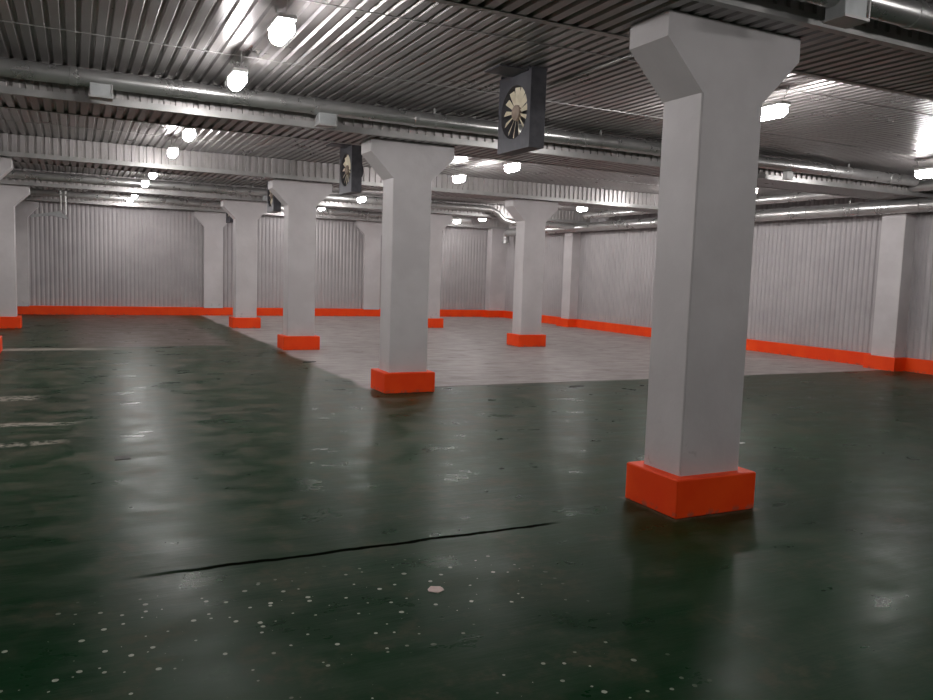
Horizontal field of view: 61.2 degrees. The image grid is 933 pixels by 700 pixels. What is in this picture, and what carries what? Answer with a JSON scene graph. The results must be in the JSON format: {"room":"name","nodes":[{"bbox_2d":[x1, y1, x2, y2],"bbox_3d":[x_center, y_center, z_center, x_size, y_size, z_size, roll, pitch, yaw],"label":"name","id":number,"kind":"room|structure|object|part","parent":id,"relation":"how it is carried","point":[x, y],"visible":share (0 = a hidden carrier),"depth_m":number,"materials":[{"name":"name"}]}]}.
{"room":"parking garage","nodes":[
{"label":"parking garage","id":0,"kind":"room"},
{"bbox_2d":[28,200,487,309],"bbox_3d":[-8.292,-2.913,25.040,21.360,3.610,0.200,-1,6,-26],"label":"wall","id":1,"kind":"structure","parent":0,"point":[98,255],"depth_m":24.51,"materials":[{"name":"grey metal"}]},
{"bbox_2d":[15,200,38,305],"bbox_3d":[-12.939,-2.781,22.709,1.160,3.018,0.400,-1,6,-26],"label":"wall column","id":2,"kind":"structure","parent":1,"relation":"attached to","point":[24,209],"depth_m":22.59,"materials":[{"name":"white paint"}]},
{"bbox_2d":[194,211,226,307],"bbox_3d":[-8.079,-2.857,25.107,1.160,3.018,0.400,-1,6,-26],"label":"wall column","id":3,"kind":"structure","parent":1,"relation":"attached to","point":[213,223],"depth_m":24.92,"materials":[{"name":"white paint"}]},
{"bbox_2d":[17,306,483,316],"bbox_3d":[-8.497,-1.224,24.944,20.860,0.255,0.130,-1,6,-26],"label":"baseboard","id":4,"kind":"structure","parent":1,"relation":"attached to","point":[25,310],"depth_m":24.65,"materials":[{"name":"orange paint"}]},
{"bbox_2d":[356,221,381,309],"bbox_3d":[-3.344,-2.930,27.442,1.160,3.018,0.400,-1,6,-26],"label":"wall column","id":5,"kind":"structure","parent":1,"relation":"attached to","point":[371,231],"depth_m":27.25,"materials":[{"name":"white paint"}]},
{"bbox_2d":[485,229,506,310],"bbox_3d":[1.119,-3.144,29.386,0.670,3.365,0.350,-1,6,-26],"label":"pilaster","id":6,"kind":"object","parent":1,"relation":"attached to","point":[496,250],"visible":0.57,"depth_m":29.25,"materials":[{"name":"white paint"}]},
{"bbox_2d":[0,314,932,699],"bbox_3d":[-1.429,0.569,11.235,21.960,0.200,31.780,-1,6,-26],"label":"floor","id":7,"kind":"structure","parent":0,"point":[276,525],"depth_m":5.00,"materials":[{"name":"paint"}]},
{"bbox_2d":[0,157,12,352],"bbox_3d":[-8.185,-1.572,13.109,1.160,3.258,0.554,-1,6,-26],"label":"concrete column","id":8,"kind":"structure","parent":7,"relation":"on","point":[6,163],"depth_m":13.03,"materials":[{"name":"white paint"}]},
{"bbox_2d":[0,184,29,328],"bbox_3d":[-10.657,-2.138,18.102,1.160,3.258,0.554,-1,6,-26],"label":"concrete column","id":9,"kind":"structure","parent":7,"relation":"on","point":[11,196],"depth_m":18.00,"materials":[{"name":"white paint"}]},
{"bbox_2d":[114,455,130,459],"bbox_3d":[-2.822,0.885,6.474,0.120,0.003,0.130,-1,6,-26],"label":"floor patch","id":10,"kind":"structure","parent":7,"relation":"on","point":[128,456],"depth_m":6.47,"materials":[{"name":"grey concrete"}]},
{"bbox_2d":[221,199,266,327],"bbox_3d":[-5.761,-2.214,20.517,1.160,3.258,0.554,-1,6,-26],"label":"concrete column","id":11,"kind":"structure","parent":7,"relation":"on","point":[245,215],"depth_m":20.34,"materials":[{"name":"white paint"}]},
{"bbox_2d":[0,168,589,223],"bbox_3d":[-5.935,-4.003,20.228,21.360,0.354,0.924,-1,6,-26],"label":"ceiling beam","id":12,"kind":"structure","parent":11,"relation":"on","point":[560,216],"depth_m":19.63,"materials":[{"name":"grey metal"}]},
{"bbox_2d":[268,179,331,349],"bbox_3d":[-3.289,-1.647,15.524,1.160,3.258,0.554,-1,6,-26],"label":"concrete column","id":13,"kind":"structure","parent":7,"relation":"on","point":[300,200],"depth_m":15.35,"materials":[{"name":"white paint"}]},
{"bbox_2d":[0,133,658,212],"bbox_3d":[-3.464,-3.437,15.235,21.360,0.354,0.924,-1,6,-26],"label":"ceiling beam","id":14,"kind":"structure","parent":13,"relation":"on","point":[21,148],"depth_m":14.65,"materials":[{"name":"grey metal"}]},
{"bbox_2d":[361,138,454,393],"bbox_3d":[-0.818,-1.081,10.531,1.160,3.258,0.554,-1,6,-26],"label":"concrete column","id":15,"kind":"structure","parent":7,"relation":"on","point":[407,170],"depth_m":10.35,"materials":[{"name":"white paint"}]},
{"bbox_2d":[0,57,932,200],"bbox_3d":[-0.992,-2.870,10.242,21.360,0.354,0.924,-1,6,-26],"label":"ceiling beam","id":16,"kind":"structure","parent":15,"relation":"on","point":[15,93],"depth_m":9.72,"materials":[{"name":"grey metal"}]},
{"bbox_2d":[428,586,443,592],"bbox_3d":[-0.153,1.212,3.997,0.080,0.004,0.078,3,6,15],"label":"scrap","id":17,"kind":"object","parent":7,"relation":"on","point":[436,589],"visible":1,"depth_m":3.99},
{"bbox_2d":[428,214,452,327],"bbox_3d":[-1.062,-2.287,22.835,1.160,3.258,0.554,-1,6,-26],"label":"concrete column","id":18,"kind":"structure","parent":7,"relation":"on","point":[439,222],"depth_m":22.70,"materials":[{"name":"white paint"}]},
{"bbox_2d":[505,199,557,346],"bbox_3d":[1.410,-1.720,17.842,1.160,3.258,0.554,-1,6,-26],"label":"concrete column","id":19,"kind":"structure","parent":7,"relation":"on","point":[530,216],"depth_m":17.67,"materials":[{"name":"white paint"}]},
{"bbox_2d":[625,9,800,518],"bbox_3d":[1.655,-0.529,5.537,1.160,3.288,0.554,-1,6,-26],"label":"concrete column","id":20,"kind":"structure","parent":7,"relation":"on","point":[712,78],"depth_m":5.36,"materials":[{"name":"white paint"}]},
{"bbox_2d":[425,0,932,100],"bbox_3d":[1.480,-2.318,5.247,21.360,0.324,0.924,-1,6,-26],"label":"ceiling beam","id":21,"kind":"structure","parent":20,"relation":"on","point":[874,54],"depth_m":5.33,"materials":[{"name":"grey metal"}]},
{"bbox_2d":[0,0,932,211],"bbox_3d":[-1.307,-3.182,10.870,21.360,0.120,31.180,-1,6,-26],"label":"ceiling","id":22,"kind":"structure","parent":0,"point":[325,36],"depth_m":8.14,"materials":[{"name":"grey metal"}]},
{"bbox_2d":[30,191,67,218],"bbox_3d":[-11.508,-4.077,21.768,0.930,0.870,0.200,-1,6,-26],"label":"pipe","id":23,"kind":"object","parent":22,"relation":"hanging from","point":[58,213],"visible":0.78,"depth_m":21.84,"materials":[{"name":"white metal"}]},
{"bbox_3d":[-11.532,-3.743,21.794,0.900,0.200,0.200,-1,6,-26],"label":"angled arm","id":24,"kind":"part","parent":23,"relation":"part of","materials":[{"name":"grey metal"}]},
{"bbox_2d":[127,195,132,202],"bbox_3d":[-9.678,-4.391,22.694,0.140,0.314,0.449,-1,6,-26],"label":"ceiling lamp","id":25,"kind":"object","parent":22,"relation":"hanging from","point":[129,199],"visible":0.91,"depth_m":22.55,"materials":[{"name":"white"}]},
{"bbox_2d":[141,174,148,186],"bbox_3d":[-7.237,-3.832,17.763,0.140,0.314,0.449,-1,6,-26],"label":"ceiling lamp","id":26,"kind":"object","parent":22,"relation":"hanging from","point":[145,182],"visible":0.96,"depth_m":17.62,"materials":[{"name":"white"}]},
{"bbox_2d":[141,181,148,186],"bbox_3d":[-7.240,-3.745,17.772,0.140,0.140,0.380,-1,6,-26],"label":"diffuser","id":27,"kind":"object","parent":26,"relation":"attached to","point":[144,183],"depth_m":17.63,"materials":[{"name":"white plastic"}]},
{"bbox_2d":[149,173,156,178],"bbox_3d":[-6.337,-3.625,15.944,0.140,0.314,0.449,-1,6,-26],"label":"ceiling lamp","id":28,"kind":"object","parent":22,"relation":"hanging from","point":[151,175],"visible":0.58,"depth_m":15.81,"materials":[{"name":"white"}]},
{"bbox_2d":[167,136,178,157],"bbox_3d":[-4.713,-3.253,12.663,0.140,0.314,0.449,-1,6,-26],"label":"ceiling lamp","id":29,"kind":"object","parent":22,"relation":"hanging from","point":[172,150],"visible":1,"depth_m":12.52,"materials":[{"name":"white plastic"}]},
{"bbox_2d":[167,149,177,157],"bbox_3d":[-4.716,-3.166,12.672,0.140,0.140,0.380,-1,6,-26],"label":"diffuser","id":30,"kind":"object","parent":29,"relation":"attached to","point":[172,153],"depth_m":12.53,"materials":[{"name":"white plastic"}]},
{"bbox_2d":[182,127,195,140],"bbox_3d":[-3.813,-3.047,10.845,0.140,0.314,0.449,-1,6,-26],"label":"ceiling lamp","id":31,"kind":"object","parent":22,"relation":"hanging from","point":[189,134],"visible":0.88,"depth_m":10.71,"materials":[{"name":"white plastic"}]},
{"bbox_2d":[226,213,232,222],"bbox_3d":[-6.931,-4.086,22.866,0.610,0.772,0.640,-1,6,-26],"label":"fan","id":32,"kind":"object","parent":22,"relation":"hanging from","point":[229,219],"visible":0.15,"depth_m":22.85,"materials":[{"name":"black metal"}]},
{"bbox_2d":[227,50,248,90],"bbox_3d":[-2.206,-2.679,7.599,0.140,0.314,0.449,-1,6,-26],"label":"ceiling lamp","id":33,"kind":"object","parent":22,"relation":"hanging from","point":[237,78],"visible":1,"depth_m":7.46,"materials":[{"name":"white plastic"}]},
{"bbox_2d":[228,72,246,90],"bbox_3d":[-2.209,-2.592,7.607,0.140,0.140,0.380,-1,6,-26],"label":"diffuser","id":34,"kind":"object","parent":33,"relation":"attached to","point":[236,80],"depth_m":7.48,"materials":[{"name":"white plastic"}]},
{"bbox_2d":[30,189,470,222],"bbox_3d":[-8.660,-4.490,23.747,19.600,0.247,0.194,-1,6,-26],"label":"ventilation duct","id":35,"kind":"object","parent":22,"relation":"hanging from","point":[36,192],"visible":0.47,"depth_m":23.52,"materials":[{"name":"metal"}]},
{"bbox_2d":[24,189,508,229],"bbox_3d":[-8.107,-4.501,24.615,21.360,0.354,0.464,-1,6,-26],"label":"ceiling beam","id":36,"kind":"structure","parent":22,"relation":"attached to","point":[475,223],"depth_m":24.34,"materials":[{"name":"grey metal"}]},
{"bbox_2d":[267,182,280,212],"bbox_3d":[-4.460,-3.520,17.873,0.610,0.772,0.640,-1,6,-26],"label":"fan","id":37,"kind":"object","parent":22,"relation":"hanging from","point":[273,204],"visible":0.49,"depth_m":17.79,"materials":[{"name":"black metal"}]},
{"bbox_3d":[-4.357,-3.510,17.925,0.200,0.750,0.640,-1,6,-26],"label":"plate","id":38,"kind":"part","parent":37,"relation":"part of","materials":[{"name":"metal"}]},
{"bbox_2d":[267,0,296,45],"bbox_3d":[-1.394,-2.492,5.958,0.140,0.314,0.449,-1,6,-26],"label":"ceiling lamp","id":39,"kind":"object","parent":22,"relation":"hanging from","point":[281,28],"visible":1,"depth_m":5.83,"materials":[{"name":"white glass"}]},
{"bbox_2d":[269,19,294,45],"bbox_3d":[-1.397,-2.406,5.967,0.140,0.140,0.380,-1,6,-26],"label":"diffuser","id":40,"kind":"object","parent":39,"relation":"attached to","point":[280,30],"depth_m":5.85,"materials":[{"name":"white plastic"}]},
{"bbox_2d":[3,168,573,228],"bbox_3d":[-5.994,-3.822,19.493,20.600,0.580,0.209,-1,6,-26],"label":"ventilation duct","id":41,"kind":"object","parent":22,"relation":"hanging from","point":[18,174],"visible":0.74,"depth_m":19.26,"materials":[{"name":"metal"}]},
{"bbox_2d":[326,143,363,194],"bbox_3d":[-1.988,-2.953,12.880,0.610,0.772,0.640,-1,6,-26],"label":"fan","id":42,"kind":"object","parent":22,"relation":"hanging from","point":[351,168],"visible":0.97,"depth_m":12.69,"materials":[{"name":"black metal"}]},
{"bbox_3d":[-2.058,-3.288,12.684,0.320,0.012,0.320,-1,6,-26],"label":"mounting plate","id":43,"kind":"part","parent":42,"relation":"part of","materials":[{"name":"metal"}]},
{"bbox_3d":[-1.885,-2.944,12.932,0.200,0.750,0.640,-1,6,-26],"label":"plate","id":44,"kind":"part","parent":42,"relation":"part of","materials":[{"name":"metal"}]},
{"bbox_2d":[357,193,365,202],"bbox_3d":[-2.664,-3.903,20.019,0.140,0.314,0.449,-1,6,-26],"label":"ceiling lamp","id":45,"kind":"object","parent":22,"relation":"hanging from","point":[360,199],"visible":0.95,"depth_m":19.89,"materials":[{"name":"white"}]},
{"bbox_2d":[357,197,365,202],"bbox_3d":[-2.667,-3.816,20.028,0.140,0.140,0.380,-1,6,-26],"label":"diffuser","id":46,"kind":"object","parent":45,"relation":"attached to","point":[360,199],"depth_m":19.90,"materials":[{"name":"white plastic"}]},
{"bbox_2d":[0,57,918,185],"bbox_3d":[-1.200,-2.784,9.366,20.210,0.372,0.209,-1,6,-26],"label":"ventilation duct","id":47,"kind":"object","parent":22,"relation":"hanging from","point":[101,83],"visible":0.77,"depth_m":9.09,"materials":[{"name":"metal"}]},
{"bbox_2d":[88,82,112,101],"bbox_3d":[-3.756,-2.648,8.096,0.224,0.142,0.172,-1,6,-26],"label":"air register","id":48,"kind":"object","parent":47,"relation":"attached to","point":[101,91],"depth_m":8.04,"materials":[{"name":"grey metal"}]},
{"bbox_2d":[314,112,336,128],"bbox_3d":[-1.631,-2.662,9.146,0.224,0.142,0.172,-1,6,-26],"label":"air register","id":49,"kind":"object","parent":47,"relation":"attached to","point":[323,119],"depth_m":9.09,"materials":[{"name":"grey metal"}]},
{"bbox_2d":[783,171,792,179],"bbox_3d":[5.085,-2.759,12.483,0.140,0.125,0.090,-1,6,-26],"label":"junction box","id":50,"kind":"object","parent":47,"relation":"attached to","point":[787,175],"visible":1,"depth_m":12.45,"materials":[{"name":"white metal"}]},
{"bbox_2d":[452,165,466,182],"bbox_3d":[-0.140,-3.324,14.919,0.140,0.314,0.449,-1,6,-26],"label":"ceiling lamp","id":51,"kind":"object","parent":22,"relation":"hanging from","point":[457,178],"visible":1,"depth_m":14.80,"materials":[{"name":"white"}]},
{"bbox_2d":[453,176,464,182],"bbox_3d":[-0.142,-3.237,14.928,0.140,0.140,0.380,-1,6,-26],"label":"diffuser","id":52,"kind":"object","parent":51,"relation":"attached to","point":[456,179],"depth_m":14.82,"materials":[{"name":"white plastic"}]},
{"bbox_2d":[503,161,520,172],"bbox_3d":[0.761,-3.118,13.100,0.140,0.314,0.449,-1,6,-26],"label":"ceiling lamp","id":53,"kind":"object","parent":22,"relation":"hanging from","point":[511,166],"visible":0.85,"depth_m":13.00,"materials":[{"name":"white"}]},
{"bbox_2d":[504,164,519,172],"bbox_3d":[0.758,-3.031,13.109,0.140,0.140,0.380,-1,6,-26],"label":"diffuser","id":54,"kind":"object","parent":53,"relation":"attached to","point":[508,168],"depth_m":13.02,"materials":[{"name":"white plastic"}]},
{"bbox_2d":[484,64,547,155],"bbox_3d":[0.461,-2.387,7.887,0.610,0.772,0.640,-1,6,-26],"label":"fan","id":55,"kind":"object","parent":22,"relation":"hanging from","point":[523,85],"visible":1,"depth_m":7.76,"materials":[{"name":"black metal"}]},
{"bbox_3d":[0.391,-2.722,7.691,0.320,0.012,0.320,-1,6,-26],"label":"mounting plate","id":56,"kind":"part","parent":55,"relation":"part of","materials":[{"name":"metal"}]},
{"bbox_3d":[0.450,-2.487,8.023,0.028,0.131,0.169,-1,6,-26],"label":"blade","id":57,"kind":"part","parent":55,"relation":"part of","materials":[{"name":"beige metal"}]},
{"bbox_3d":[0.475,-2.529,7.971,0.028,0.174,0.118,-1,6,-26],"label":"blade","id":58,"kind":"part","parent":55,"relation":"part of","materials":[{"name":"beige metal"}]},
{"bbox_3d":[0.564,-2.378,7.939,0.200,0.750,0.640,-1,6,-26],"label":"plate","id":59,"kind":"part","parent":55,"relation":"part of","materials":[{"name":"metal"}]},
{"bbox_3d":[0.511,-2.536,7.897,0.062,0.178,0.007,6,7,38],"label":"blade","id":60,"kind":"part","parent":55,"relation":"part of","materials":[{"name":"beige metal"}]},
{"bbox_3d":[0.547,-2.514,7.825,0.028,0.176,0.114,-1,6,-26],"label":"blade","id":61,"kind":"part","parent":55,"relation":"part of","materials":[{"name":"beige metal"}]},
{"bbox_3d":[0.570,-2.462,7.781,0.028,0.133,0.167,-1,6,-26],"label":"blade","id":62,"kind":"part","parent":55,"relation":"part of","materials":[{"name":"beige metal"}]},
{"bbox_3d":[0.578,-2.391,7.766,0.028,0.061,0.181,-1,6,-26],"label":"blade","id":63,"kind":"part","parent":55,"relation":"part of","materials":[{"name":"beige metal"}]},
{"bbox_3d":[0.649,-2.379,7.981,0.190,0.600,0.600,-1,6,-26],"label":"motor","id":64,"kind":"part","parent":55,"relation":"part of","materials":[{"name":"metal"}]},
{"bbox_2d":[464,54,632,117],"bbox_3d":[1.002,-2.762,8.078,0.022,0.022,4.680,-1,6,-26],"label":"cable conduit","id":65,"kind":"object","parent":22,"relation":"attached to","point":[631,55],"visible":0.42,"depth_m":7.86,"materials":[{"name":"grey metal"}]},
{"bbox_2d":[577,207,586,211],"bbox_3d":[3.016,-3.770,20.558,0.140,0.314,0.449,-1,6,-26],"label":"ceiling lamp","id":66,"kind":"object","parent":22,"relation":"hanging from","point":[579,209],"visible":0.56,"depth_m":20.50,"materials":[{"name":"white"}]},
{"bbox_2d":[301,0,932,116],"bbox_3d":[0.669,-2.666,6.879,21.360,0.007,0.016,-1,6,-26],"label":"trim","id":67,"kind":"structure","parent":22,"relation":"attached to","point":[301,0],"depth_m":6.76,"materials":[{"name":"grey metal"}]},
{"bbox_2d":[502,197,932,242],"bbox_3d":[8.057,-2.779,15.071,0.264,0.890,30.325,-1,6,-26],"label":"ventilation duct","id":68,"kind":"object","parent":22,"relation":"hanging from","point":[919,205],"visible":0.59,"depth_m":16.59,"materials":[{"name":"metal"}]},
{"bbox_2d":[583,180,932,218],"bbox_3d":[8.944,-2.773,12.300,0.194,0.307,24.600,-1,6,-26],"label":"ventilation duct","id":69,"kind":"object","parent":22,"relation":"hanging from","point":[922,185],"visible":0.38,"depth_m":16.64,"materials":[{"name":"metal"}]},
{"bbox_2d":[761,84,790,120],"bbox_3d":[3.179,-2.563,8.214,0.140,0.314,0.449,-1,6,-26],"label":"ceiling lamp","id":70,"kind":"object","parent":22,"relation":"hanging from","point":[777,109],"visible":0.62,"depth_m":8.10,"materials":[{"name":"white plastic"}]},
{"bbox_2d":[761,105,787,120],"bbox_3d":[3.177,-2.477,8.223,0.140,0.140,0.380,-1,6,-26],"label":"diffuser","id":71,"kind":"object","parent":70,"relation":"attached to","point":[769,112],"depth_m":8.13,"materials":[{"name":"white plastic"}]},
{"bbox_2d":[797,0,932,34],"bbox_3d":[1.262,-2.220,4.391,20.210,0.372,0.209,-1,6,-26],"label":"ventilation duct","id":72,"kind":"object","parent":22,"relation":"hanging from","point":[917,15],"visible":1,"depth_m":5.02,"materials":[{"name":"metal"}]},
{"bbox_2d":[821,0,870,28],"bbox_3d":[2.374,-2.116,4.932,0.224,0.132,0.172,-1,6,-26],"label":"junction box","id":73,"kind":"object","parent":72,"relation":"attached to","point":[845,14],"depth_m":4.89,"materials":[{"name":"grey metal"}]},
{"bbox_2d":[914,159,932,178],"bbox_3d":[7.147,-2.824,12.212,0.140,0.314,0.449,-1,6,-26],"label":"ceiling lamp","id":74,"kind":"object","parent":22,"relation":"hanging from","point":[927,172],"visible":1,"depth_m":12.21,"materials":[{"name":"white plastic"}]},
{"bbox_2d":[915,169,932,178],"bbox_3d":[7.144,-2.737,12.221,0.140,0.140,0.380,-1,6,-26],"label":"diffuser","id":75,"kind":"object","parent":74,"relation":"attached to","point":[920,173],"depth_m":12.21,"materials":[{"name":"white plastic"}]},
{"bbox_2d":[505,197,932,359],"bbox_3d":[8.300,-1.476,15.818,0.200,3.610,31.180,-1,6,-26],"label":"wall","id":76,"kind":"structure","parent":0,"point":[813,282],"depth_m":17.65,"materials":[{"name":"grey metal"}]},
{"bbox_2d":[4,120,762,195],"bbox_3d":[-2.643,-3.425,13.570,21.360,0.007,0.016,-1,6,-26],"label":"trim","id":77,"kind":"structure","parent":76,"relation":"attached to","point":[4,120],"depth_m":13.12,"materials":[{"name":"grey metal"}]},
{"bbox_2d":[0,20,930,157],"bbox_3d":[-0.171,-2.859,8.577,21.360,0.007,0.016,-1,6,-26],"label":"trim","id":78,"kind":"structure","parent":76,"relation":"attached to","point":[0,20],"depth_m":8.01,"materials":[{"name":"grey metal"}]},
{"bbox_2d":[561,232,580,318],"bbox_3d":[3.361,-2.667,25.239,0.330,3.365,0.460,-1,6,-26],"label":"pilaster","id":79,"kind":"object","parent":76,"relation":"attached to","point":[572,242],"visible":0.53,"depth_m":25.11,"materials":[{"name":"white paint"}]},
{"bbox_2d":[484,310,932,374],"bbox_3d":[7.829,0.199,15.775,0.770,0.255,31.180,-1,6,-26],"label":"baseboard","id":80,"kind":"structure","parent":76,"relation":"attached to","point":[866,360],"depth_m":17.36,"materials":[{"name":"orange paint"}]},
{"bbox_2d":[871,199,916,357],"bbox_3d":[8.296,-1.536,15.271,0.330,3.365,0.500,-1,6,-26],"label":"pilaster","id":81,"kind":"object","parent":76,"relation":"attached to","point":[897,240],"visible":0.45,"depth_m":15.15,"materials":[{"name":"white paint"}]}
]}

